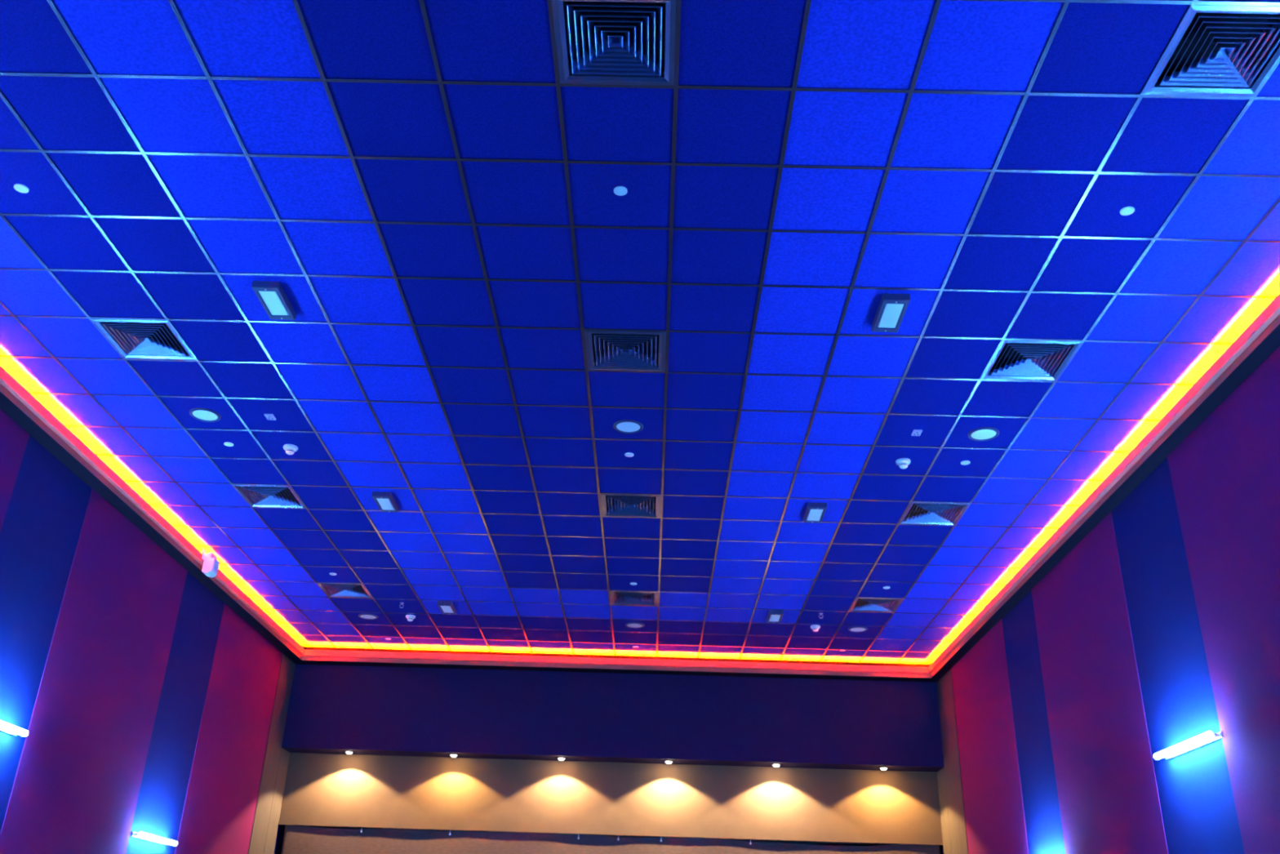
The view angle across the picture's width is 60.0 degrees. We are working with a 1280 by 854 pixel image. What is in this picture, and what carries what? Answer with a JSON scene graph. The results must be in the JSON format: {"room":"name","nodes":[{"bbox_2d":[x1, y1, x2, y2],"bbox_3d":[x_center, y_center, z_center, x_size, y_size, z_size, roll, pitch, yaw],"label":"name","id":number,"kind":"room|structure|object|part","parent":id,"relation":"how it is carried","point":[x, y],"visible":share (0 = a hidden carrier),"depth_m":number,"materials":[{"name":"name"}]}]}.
{"room":"movie theater auditorium","nodes":[
{"label":"movie theater auditorium","id":0,"kind":"room"},
{"bbox_2d":[0,435,306,853],"bbox_3d":[-5.227,2.672,5.638,0.200,8.820,21.820,1,-26,1],"label":"wall","id":1,"kind":"structure","parent":0,"point":[43,521],"depth_m":9.55,"materials":[{"name":"blue fabric"}]},
{"bbox_2d":[0,720,28,736],"bbox_3d":[-5.006,2.275,8.556,0.119,0.047,0.940,1,-26,1],"label":"lamp","id":2,"kind":"object","parent":1,"relation":"attached to","point":[8,728],"visible":1,"depth_m":8.80,"materials":[{"name":"white glass"}]},
{"bbox_3d":[-5.053,2.274,8.556,0.025,0.040,0.940,1,-26,1],"label":"plate","id":3,"kind":"part","parent":2,"relation":"part of","materials":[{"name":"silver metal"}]},
{"bbox_2d":[0,408,29,532],"bbox_3d":[-5.095,2.366,6.643,0.008,6.278,2.352,1,-26,1],"label":"fabric panel","id":4,"kind":"object","parent":1,"relation":"attached to","point":[14,438],"visible":1,"depth_m":8.79,"materials":[{"name":"fabric"}]},
{"bbox_2d":[0,488,187,853],"bbox_3d":[-5.091,4.301,9.577,0.008,7.188,2.322,1,-26,1],"label":"fabric panel","id":5,"kind":"object","parent":1,"relation":"attached to","point":[76,788],"visible":1,"depth_m":10.29,"materials":[{"name":"fabric"}]},
{"bbox_2d":[0,365,304,663],"bbox_3d":[-4.910,-1.148,6.763,0.206,0.150,20.500,1,-26,1],"label":"trim","id":6,"kind":"structure","parent":1,"relation":"attached to","point":[15,401],"depth_m":10.43,"materials":[{"name":"red paint"}]},
{"bbox_2d":[129,831,177,845],"bbox_3d":[-5.004,4.248,11.443,0.119,0.047,0.940,1,-26,1],"label":"lamp","id":7,"kind":"object","parent":1,"relation":"attached to","point":[142,835],"visible":1,"depth_m":11.34,"materials":[{"name":"white glass"}]},
{"bbox_2d":[201,548,219,577],"bbox_3d":[-4.722,1.489,12.166,0.118,0.247,0.283,1,-26,1],"label":"security camera","id":8,"kind":"object","parent":1,"relation":"attached to","point":[210,568],"visible":1,"depth_m":12.15,"materials":[{"name":"white plastic"}]},
{"bbox_2d":[174,603,282,853],"bbox_3d":[-5.084,6.199,12.584,0.008,7.968,2.332,1,-26,1],"label":"fabric panel","id":9,"kind":"object","parent":1,"relation":"attached to","point":[218,814],"visible":1,"depth_m":13.57,"materials":[{"name":"red fabric"}]},
{"bbox_2d":[248,653,295,853],"bbox_3d":[-5.077,6.854,13.928,0.008,7.968,0.602,1,-26,1],"label":"fabric panel","id":10,"kind":"object","parent":1,"relation":"attached to","point":[268,780],"visible":1,"depth_m":15.06,"materials":[{"name":"beige fabric"}]},
{"bbox_2d":[263,747,289,853],"bbox_3d":[-5.092,7.605,14.135,0.008,6.798,0.416,1,-26,1],"label":"fabric panel","id":11,"kind":"object","parent":1,"relation":"attached to","point":[276,807],"visible":1,"depth_m":15.31,"materials":[{"name":"beige fabric"}]},
{"bbox_2d":[311,826,888,845],"bbox_3d":[-0.474,7.521,15.274,9.200,8.820,0.200,1,-26,1],"label":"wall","id":12,"kind":"structure","parent":0,"point":[792,842],"depth_m":15.91,"materials":[{"name":"black paint"}]},
{"bbox_2d":[278,646,942,844],"bbox_3d":[-0.387,4.421,15.905,9.200,2.690,0.020,1,-26,1],"label":"wall","id":13,"kind":"structure","parent":0,"point":[322,789],"depth_m":15.52,"materials":[{"name":"beige paint"}]},
{"bbox_2d":[345,750,353,753],"bbox_3d":[-4.078,4.565,15.555,0.120,0.036,0.120,1,-26,1],"label":"spotlight","id":14,"kind":"object","parent":13,"relation":"attached to","point":[346,751],"visible":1,"depth_m":15.52,"materials":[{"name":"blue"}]},
{"bbox_2d":[449,753,457,756],"bbox_3d":[-2.609,4.601,15.529,0.120,0.036,0.120,1,-26,1],"label":"spotlight","id":15,"kind":"object","parent":13,"relation":"attached to","point":[451,754],"visible":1,"depth_m":15.50,"materials":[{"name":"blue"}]},
{"bbox_2d":[556,756,565,759],"bbox_3d":[-1.100,4.638,15.502,0.120,0.036,0.120,1,-26,1],"label":"spotlight","id":16,"kind":"object","parent":13,"relation":"attached to","point":[557,757],"visible":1,"depth_m":15.47,"materials":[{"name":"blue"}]},
{"bbox_2d":[280,824,940,853],"bbox_3d":[-0.420,6.191,15.092,9.050,1.285,0.096,1,-26,1],"label":"projection screen","id":17,"kind":"object","parent":13,"relation":"hanging from","point":[297,839],"visible":1,"depth_m":15.29,"materials":[{"name":"beige fabric"}]},
{"bbox_3d":[-0.401,5.654,15.393,9.050,0.024,0.024,1,-26,1],"label":"rail","id":18,"kind":"part","parent":17,"relation":"part of","materials":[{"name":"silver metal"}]},
{"bbox_2d":[281,663,944,771],"bbox_3d":[-0.379,4.046,15.842,9.200,1.370,0.420,1,-26,1],"label":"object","id":19,"kind":"structure","parent":13,"relation":"attached to","point":[366,710],"depth_m":15.60,"materials":[{"name":"fabric"}]},
{"bbox_2d":[295,648,937,682],"bbox_3d":[-0.364,3.390,15.774,9.200,0.150,0.276,1,-26,1],"label":"trim","id":20,"kind":"structure","parent":13,"relation":"attached to","point":[335,657],"depth_m":15.69,"materials":[{"name":"red paint"}]},
{"bbox_2d":[664,760,672,763],"bbox_3d":[0.400,4.675,15.476,0.120,0.036,0.120,1,-26,1],"label":"spotlight","id":21,"kind":"object","parent":13,"relation":"attached to","point":[665,761],"visible":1,"depth_m":15.45,"materials":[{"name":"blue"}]},
{"bbox_2d":[772,763,780,766],"bbox_3d":[1.899,4.712,15.449,0.120,0.036,0.120,1,-26,1],"label":"spotlight","id":22,"kind":"object","parent":13,"relation":"attached to","point":[773,764],"visible":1,"depth_m":15.42,"materials":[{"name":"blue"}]},
{"bbox_2d":[879,766,888,769],"bbox_3d":[3.388,4.749,15.423,0.120,0.036,0.120,1,-26,1],"label":"spotlight","id":23,"kind":"object","parent":13,"relation":"attached to","point":[880,767],"visible":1,"depth_m":15.40,"materials":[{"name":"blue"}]},
{"bbox_2d":[0,0,1279,664],"bbox_3d":[-0.404,-1.235,7.013,9.200,0.307,20.920,1,-26,1],"label":"ceiling","id":24,"kind":"structure","parent":0,"point":[438,215],"depth_m":7.24,"materials":[{"name":"tile"}]},
{"bbox_2d":[13,183,28,193],"bbox_3d":[-3.648,-1.405,6.540,0.080,0.012,0.080,1,-26,1],"label":"sprinkler cover","id":25,"kind":"object","parent":24,"relation":"attached to","point":[20,188],"visible":1,"depth_m":6.53,"materials":[{"name":"white plastic"}]},
{"bbox_2d":[88,318,198,360],"bbox_3d":[-3.618,-0.689,8.145,0.576,0.130,0.576,1,-26,1],"label":"ceiling vent","id":26,"kind":"object","parent":24,"relation":"in","point":[147,340],"visible":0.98,"depth_m":8.14,"materials":[{"name":"metal"}]},
{"bbox_2d":[189,407,221,422],"bbox_3d":[-3.614,-0.099,9.219,0.250,0.018,0.250,1,-26,1],"label":"recessed light","id":27,"kind":"object","parent":24,"relation":"in","point":[206,415],"visible":1,"depth_m":9.20,"materials":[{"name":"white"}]},
{"bbox_2d":[192,409,217,420],"bbox_3d":[-3.614,-0.099,9.219,0.198,0.014,0.198,1,-26,1],"label":"diffuser","id":28,"kind":"object","parent":27,"relation":"attached to","point":[200,415],"depth_m":9.21,"materials":[{"name":"white plastic"}]},
{"bbox_2d":[223,441,233,446],"bbox_3d":[-3.611,0.153,9.737,0.080,0.012,0.080,1,-26,1],"label":"sprinkler cover","id":29,"kind":"object","parent":24,"relation":"attached to","point":[228,444],"visible":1,"depth_m":9.73,"materials":[{"name":"white plastic"}]},
{"bbox_2d":[231,484,307,508],"bbox_3d":[-3.603,0.625,10.842,0.576,0.130,0.576,1,-26,1],"label":"ceiling vent","id":30,"kind":"object","parent":24,"relation":"in","point":[255,495],"visible":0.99,"depth_m":10.85,"materials":[{"name":"white metal"}]},
{"bbox_2d":[264,413,275,420],"bbox_3d":[-3.070,-0.083,9.209,0.072,0.015,0.100,1,-26,1],"label":"plate","id":31,"kind":"object","parent":24,"relation":"attached to","point":[269,416],"visible":1,"depth_m":9.20,"materials":[{"name":"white plastic"}]},
{"bbox_2d":[251,280,296,319],"bbox_3d":[-2.486,-0.854,7.540,0.176,0.055,0.410,1,-26,1],"label":"emergency light","id":32,"kind":"object","parent":24,"relation":"attached to","point":[271,295],"visible":1,"depth_m":7.50,"materials":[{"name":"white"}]},
{"bbox_2d":[258,291,288,315],"bbox_3d":[-2.486,-0.854,7.540,0.122,0.035,0.310,1,-26,1],"label":"diffuser","id":33,"kind":"object","parent":32,"relation":"attached to","point":[274,303],"depth_m":7.52,"materials":[{"name":"white plastic"}]},
{"bbox_2d":[283,444,297,454],"bbox_3d":[-3.073,0.206,9.742,0.128,0.067,0.128,1,-26,1],"label":"smoke detector","id":34,"kind":"object","parent":24,"relation":"attached to","point":[290,449],"visible":1,"depth_m":9.71,"materials":[{"name":"white plastic"}]},
{"bbox_2d":[315,582,373,598],"bbox_3d":[-3.588,1.939,13.539,0.576,0.130,0.576,1,-26,1],"label":"ceiling vent","id":35,"kind":"object","parent":24,"relation":"in","point":[330,589],"visible":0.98,"depth_m":13.55,"materials":[{"name":"white metal"}]},
{"bbox_2d":[358,613,377,619],"bbox_3d":[-3.555,2.479,14.510,0.250,0.018,0.250,1,-26,1],"label":"recessed light","id":36,"kind":"object","parent":24,"relation":"in","point":[364,615],"visible":1,"depth_m":14.49,"materials":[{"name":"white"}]},
{"bbox_2d":[360,614,375,618],"bbox_3d":[-3.555,2.479,14.510,0.198,0.014,0.198,1,-26,1],"label":"diffuser","id":37,"kind":"object","parent":36,"relation":"attached to","point":[364,616],"depth_m":14.50,"materials":[{"name":"white plastic"}]},
{"bbox_2d":[371,491,399,512],"bbox_3d":[-2.477,0.736,10.804,0.176,0.055,0.410,1,-26,1],"label":"emergency light","id":38,"kind":"object","parent":24,"relation":"attached to","point":[385,501],"visible":1,"depth_m":10.75,"materials":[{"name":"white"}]},
{"bbox_2d":[376,497,395,510],"bbox_3d":[-2.477,0.736,10.804,0.122,0.035,0.310,1,-26,1],"label":"diffuser","id":39,"kind":"object","parent":38,"relation":"attached to","point":[384,504],"depth_m":10.79,"materials":[{"name":"white plastic"}]},
{"bbox_2d":[405,614,415,621],"bbox_3d":[-2.987,2.489,14.424,0.128,0.067,0.128,1,-26,1],"label":"smoke detector","id":40,"kind":"object","parent":24,"relation":"attached to","point":[410,617],"visible":1,"depth_m":14.39,"materials":[{"name":"white plastic"}]},
{"bbox_2d":[437,600,456,614],"bbox_3d":[-2.429,2.278,13.968,0.176,0.055,0.410,1,-26,1],"label":"emergency light","id":41,"kind":"object","parent":24,"relation":"attached to","point":[446,606],"visible":1,"depth_m":13.90,"materials":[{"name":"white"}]},
{"bbox_2d":[440,605,453,613],"bbox_3d":[-2.429,2.278,13.968,0.122,0.035,0.310,1,-26,1],"label":"diffuser","id":42,"kind":"object","parent":41,"relation":"attached to","point":[444,609],"depth_m":13.97,"materials":[{"name":"white plastic"}]},
{"bbox_2d":[551,0,676,85],"bbox_3d":[-0.117,-1.916,5.386,0.576,0.130,0.576,1,-26,1],"label":"ceiling vent","id":43,"kind":"object","parent":24,"relation":"in","point":[598,42],"visible":1,"depth_m":5.39,"materials":[{"name":"metal"}]},
{"bbox_2d":[613,186,627,195],"bbox_3d":[-0.112,-1.359,6.394,0.080,0.012,0.080,1,-26,1],"label":"sprinkler cover","id":44,"kind":"object","parent":24,"relation":"attached to","point":[620,190],"visible":1,"depth_m":6.39,"materials":[{"name":"white plastic"}]},
{"bbox_2d":[584,329,666,372],"bbox_3d":[-0.101,-0.602,8.083,0.576,0.130,0.576,1,-26,1],"label":"ceiling vent","id":45,"kind":"object","parent":24,"relation":"in","point":[606,350],"visible":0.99,"depth_m":8.08,"materials":[{"name":"metal"}]},
{"bbox_2d":[613,419,643,433],"bbox_3d":[-0.097,-0.002,9.178,0.250,0.018,0.250,1,-26,1],"label":"recessed light","id":46,"kind":"object","parent":24,"relation":"in","point":[624,426],"visible":1,"depth_m":9.16,"materials":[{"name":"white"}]},
{"bbox_2d":[616,422,639,431],"bbox_3d":[-0.097,-0.002,9.178,0.198,0.014,0.198,1,-26,1],"label":"diffuser","id":47,"kind":"object","parent":46,"relation":"attached to","point":[620,426],"depth_m":9.17,"materials":[{"name":"white plastic"}]},
{"bbox_2d":[624,452,633,457],"bbox_3d":[-0.094,0.244,9.684,0.080,0.012,0.080,1,-26,1],"label":"sprinkler cover","id":48,"kind":"object","parent":24,"relation":"attached to","point":[628,454],"visible":1,"depth_m":9.67,"materials":[{"name":"white plastic"}]},
{"bbox_2d":[600,493,661,517],"bbox_3d":[-0.086,0.712,10.780,0.576,0.130,0.576,1,-26,1],"label":"ceiling vent","id":49,"kind":"object","parent":24,"relation":"in","point":[612,504],"visible":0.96,"depth_m":10.79,"materials":[{"name":"white metal"}]},
{"bbox_2d":[609,590,657,606],"bbox_3d":[-0.071,2.025,13.477,0.576,0.130,0.576,1,-26,1],"label":"ceiling vent","id":50,"kind":"object","parent":24,"relation":"in","point":[617,597],"visible":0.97,"depth_m":13.50,"materials":[{"name":"white metal"}]},
{"bbox_2d":[625,622,644,628],"bbox_3d":[-0.067,2.594,14.508,0.250,0.018,0.250,1,-26,1],"label":"recessed light","id":51,"kind":"object","parent":24,"relation":"in","point":[631,624],"visible":1,"depth_m":14.48,"materials":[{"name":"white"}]},
{"bbox_2d":[627,623,642,627],"bbox_3d":[-0.067,2.594,14.508,0.198,0.014,0.198,1,-26,1],"label":"diffuser","id":52,"kind":"object","parent":51,"relation":"attached to","point":[630,625],"depth_m":14.51,"materials":[{"name":"white"}]},
{"bbox_2d":[766,609,783,622],"bbox_3d":[1.689,2.375,13.886,0.176,0.055,0.410,1,-26,1],"label":"emergency light","id":53,"kind":"object","parent":24,"relation":"attached to","point":[774,615],"visible":1,"depth_m":13.81,"materials":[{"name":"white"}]},
{"bbox_2d":[768,614,780,621],"bbox_3d":[1.689,2.375,13.886,0.122,0.035,0.310,1,-26,1],"label":"diffuser","id":54,"kind":"object","parent":53,"relation":"attached to","point":[771,617],"depth_m":13.88,"materials":[{"name":"white plastic"}]},
{"bbox_2d":[803,502,826,523],"bbox_3d":[1.691,0.834,10.721,0.176,0.055,0.410,1,-26,1],"label":"emergency light","id":55,"kind":"object","parent":24,"relation":"attached to","point":[815,513],"visible":1,"depth_m":10.67,"materials":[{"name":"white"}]},
{"bbox_2d":[806,509,822,520],"bbox_3d":[1.691,0.834,10.721,0.122,0.035,0.310,1,-26,1],"label":"diffuser","id":56,"kind":"object","parent":55,"relation":"attached to","point":[811,514],"depth_m":10.71,"materials":[{"name":"white plastic"}]},
{"bbox_2d":[810,624,820,631],"bbox_3d":[2.261,2.600,14.296,0.128,0.067,0.128,1,-26,1],"label":"smoke detector","id":57,"kind":"object","parent":24,"relation":"attached to","point":[815,628],"visible":1,"depth_m":14.26,"materials":[{"name":"white plastic"}]},
{"bbox_2d":[848,626,867,632],"bbox_3d":[2.822,2.621,14.365,0.250,0.018,0.250,1,-26,1],"label":"recessed light","id":58,"kind":"object","parent":24,"relation":"in","point":[855,628],"visible":1,"depth_m":14.35,"materials":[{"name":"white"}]},
{"bbox_2d":[849,627,865,631],"bbox_3d":[2.822,2.621,14.365,0.198,0.014,0.198,1,-26,1],"label":"diffuser","id":59,"kind":"object","parent":58,"relation":"attached to","point":[852,629],"depth_m":14.36,"materials":[{"name":"white"}]},
{"bbox_2d":[848,597,904,613],"bbox_3d":[2.846,2.097,13.425,0.576,0.130,0.576,1,-26,1],"label":"ceiling vent","id":60,"kind":"object","parent":24,"relation":"in","point":[859,604],"visible":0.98,"depth_m":13.46,"materials":[{"name":"white metal"}]},
{"bbox_2d":[871,293,910,332],"bbox_3d":[1.683,-0.760,7.449,0.176,0.055,0.410,1,-26,1],"label":"emergency light","id":61,"kind":"object","parent":24,"relation":"attached to","point":[891,309],"visible":1,"depth_m":7.41,"materials":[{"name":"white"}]},
{"bbox_2d":[877,303,904,328],"bbox_3d":[1.683,-0.760,7.449,0.122,0.035,0.310,1,-26,1],"label":"diffuser","id":62,"kind":"object","parent":61,"relation":"attached to","point":[889,315],"depth_m":7.43,"materials":[{"name":"white plastic"}]},
{"bbox_2d":[895,457,911,468],"bbox_3d":[2.284,0.324,9.620,0.128,0.067,0.128,1,-26,1],"label":"smoke detector","id":63,"kind":"object","parent":24,"relation":"attached to","point":[903,463],"visible":1,"depth_m":9.59,"materials":[{"name":"white plastic"}]},
{"bbox_2d":[911,429,922,435],"bbox_3d":[2.275,0.049,9.115,0.072,0.015,0.100,1,-26,1],"label":"plate","id":64,"kind":"object","parent":24,"relation":"attached to","point":[916,432],"visible":1,"depth_m":9.10,"materials":[{"name":"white plastic"}]},
{"bbox_2d":[897,502,970,525],"bbox_3d":[2.831,0.784,10.728,0.576,0.130,0.576,1,-26,1],"label":"ceiling vent","id":65,"kind":"object","parent":24,"relation":"in","point":[916,513],"visible":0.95,"depth_m":10.76,"materials":[{"name":"white metal"}]},
{"bbox_2d":[960,460,970,465],"bbox_3d":[2.824,0.311,9.624,0.080,0.012,0.080,1,-26,1],"label":"sprinkler cover","id":66,"kind":"object","parent":24,"relation":"attached to","point":[964,462],"visible":1,"depth_m":9.61,"materials":[{"name":"white plastic"}]},
{"bbox_2d":[968,426,999,440],"bbox_3d":[2.821,0.060,9.105,0.250,0.018,0.250,1,-26,1],"label":"recessed light","id":67,"kind":"object","parent":24,"relation":"in","point":[983,433],"visible":1,"depth_m":9.09,"materials":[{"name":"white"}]},
{"bbox_2d":[971,429,995,439],"bbox_3d":[2.821,0.060,9.105,0.198,0.014,0.198,1,-26,1],"label":"diffuser","id":68,"kind":"object","parent":67,"relation":"attached to","point":[975,433],"depth_m":9.10,"materials":[{"name":"white plastic"}]},
{"bbox_2d":[978,339,1084,381],"bbox_3d":[2.816,-0.530,8.031,0.576,0.130,0.576,1,-26,1],"label":"ceiling vent","id":69,"kind":"object","parent":24,"relation":"in","point":[1012,360],"visible":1,"depth_m":8.05,"materials":[{"name":"metal"}]},
{"bbox_2d":[1120,206,1134,215],"bbox_3d":[2.820,-1.249,6.419,0.080,0.012,0.080,1,-26,1],"label":"sprinkler cover","id":70,"kind":"object","parent":24,"relation":"attached to","point":[1126,211],"visible":1,"depth_m":6.41,"materials":[{"name":"white plastic"}]},
{"bbox_2d":[1140,4,1279,97],"bbox_3d":[2.801,-1.844,5.334,0.576,0.130,0.576,1,-26,1],"label":"ceiling vent","id":71,"kind":"object","parent":24,"relation":"in","point":[1215,50],"visible":0.99,"depth_m":5.36,"materials":[{"name":"metal"}]},
{"bbox_2d":[928,457,1244,853],"bbox_3d":[4.169,2.903,5.472,0.200,8.820,21.820,1,-26,1],"label":"wall","id":72,"kind":"structure","parent":0,"point":[1198,808],"depth_m":8.86,"materials":[{"name":"blue fabric"}]},
{"bbox_2d":[937,767,951,853],"bbox_3d":[4.090,7.831,13.973,0.008,6.798,0.416,1,-26,1],"label":"fabric panel","id":73,"kind":"object","parent":72,"relation":"attached to","point":[940,774],"visible":1,"depth_m":15.21,"materials":[{"name":"beige fabric"}]},
{"bbox_2d":[937,668,968,853],"bbox_3d":[4.104,7.036,13.677,0.008,7.968,0.802,1,-26,1],"label":"fabric panel","id":74,"kind":"object","parent":72,"relation":"attached to","point":[956,811],"visible":1,"depth_m":14.87,"materials":[{"name":"beige fabric"}]},
{"bbox_2d":[951,618,1029,853],"bbox_3d":[4.096,6.331,12.229,0.008,7.968,2.362,1,-26,1],"label":"fabric panel","id":75,"kind":"object","parent":72,"relation":"attached to","point":[995,819],"visible":1,"depth_m":13.27,"materials":[{"name":"red fabric"}]},
{"bbox_2d":[1031,511,1168,853],"bbox_3d":[4.091,4.469,9.321,0.008,7.167,2.262,1,-26,1],"label":"fabric panel","id":76,"kind":"object","parent":72,"relation":"attached to","point":[1108,792],"visible":1,"depth_m":10.09,"materials":[{"name":"fabric"}]},
{"bbox_2d":[928,293,1279,681],"bbox_3d":[4.090,-0.927,6.604,0.186,0.150,20.500,1,-26,1],"label":"trim","id":77,"kind":"structure","parent":72,"relation":"attached to","point":[1261,338],"depth_m":9.07,"materials":[{"name":"red paint"}]},
{"bbox_2d":[1153,730,1223,759],"bbox_3d":[4.071,2.374,8.256,0.119,0.047,0.940,1,-26,1],"label":"lamp","id":78,"kind":"object","parent":72,"relation":"attached to","point":[1206,738],"visible":1,"depth_m":8.18,"materials":[{"name":"white glass"}]},
{"bbox_2d":[1167,346,1279,853],"bbox_3d":[4.087,2.549,6.408,0.008,6.265,2.282,1,-26,1],"label":"fabric panel","id":79,"kind":"object","parent":72,"relation":"attached to","point":[1225,474],"visible":1,"depth_m":7.60,"materials":[{"name":"fabric"}]}
]}

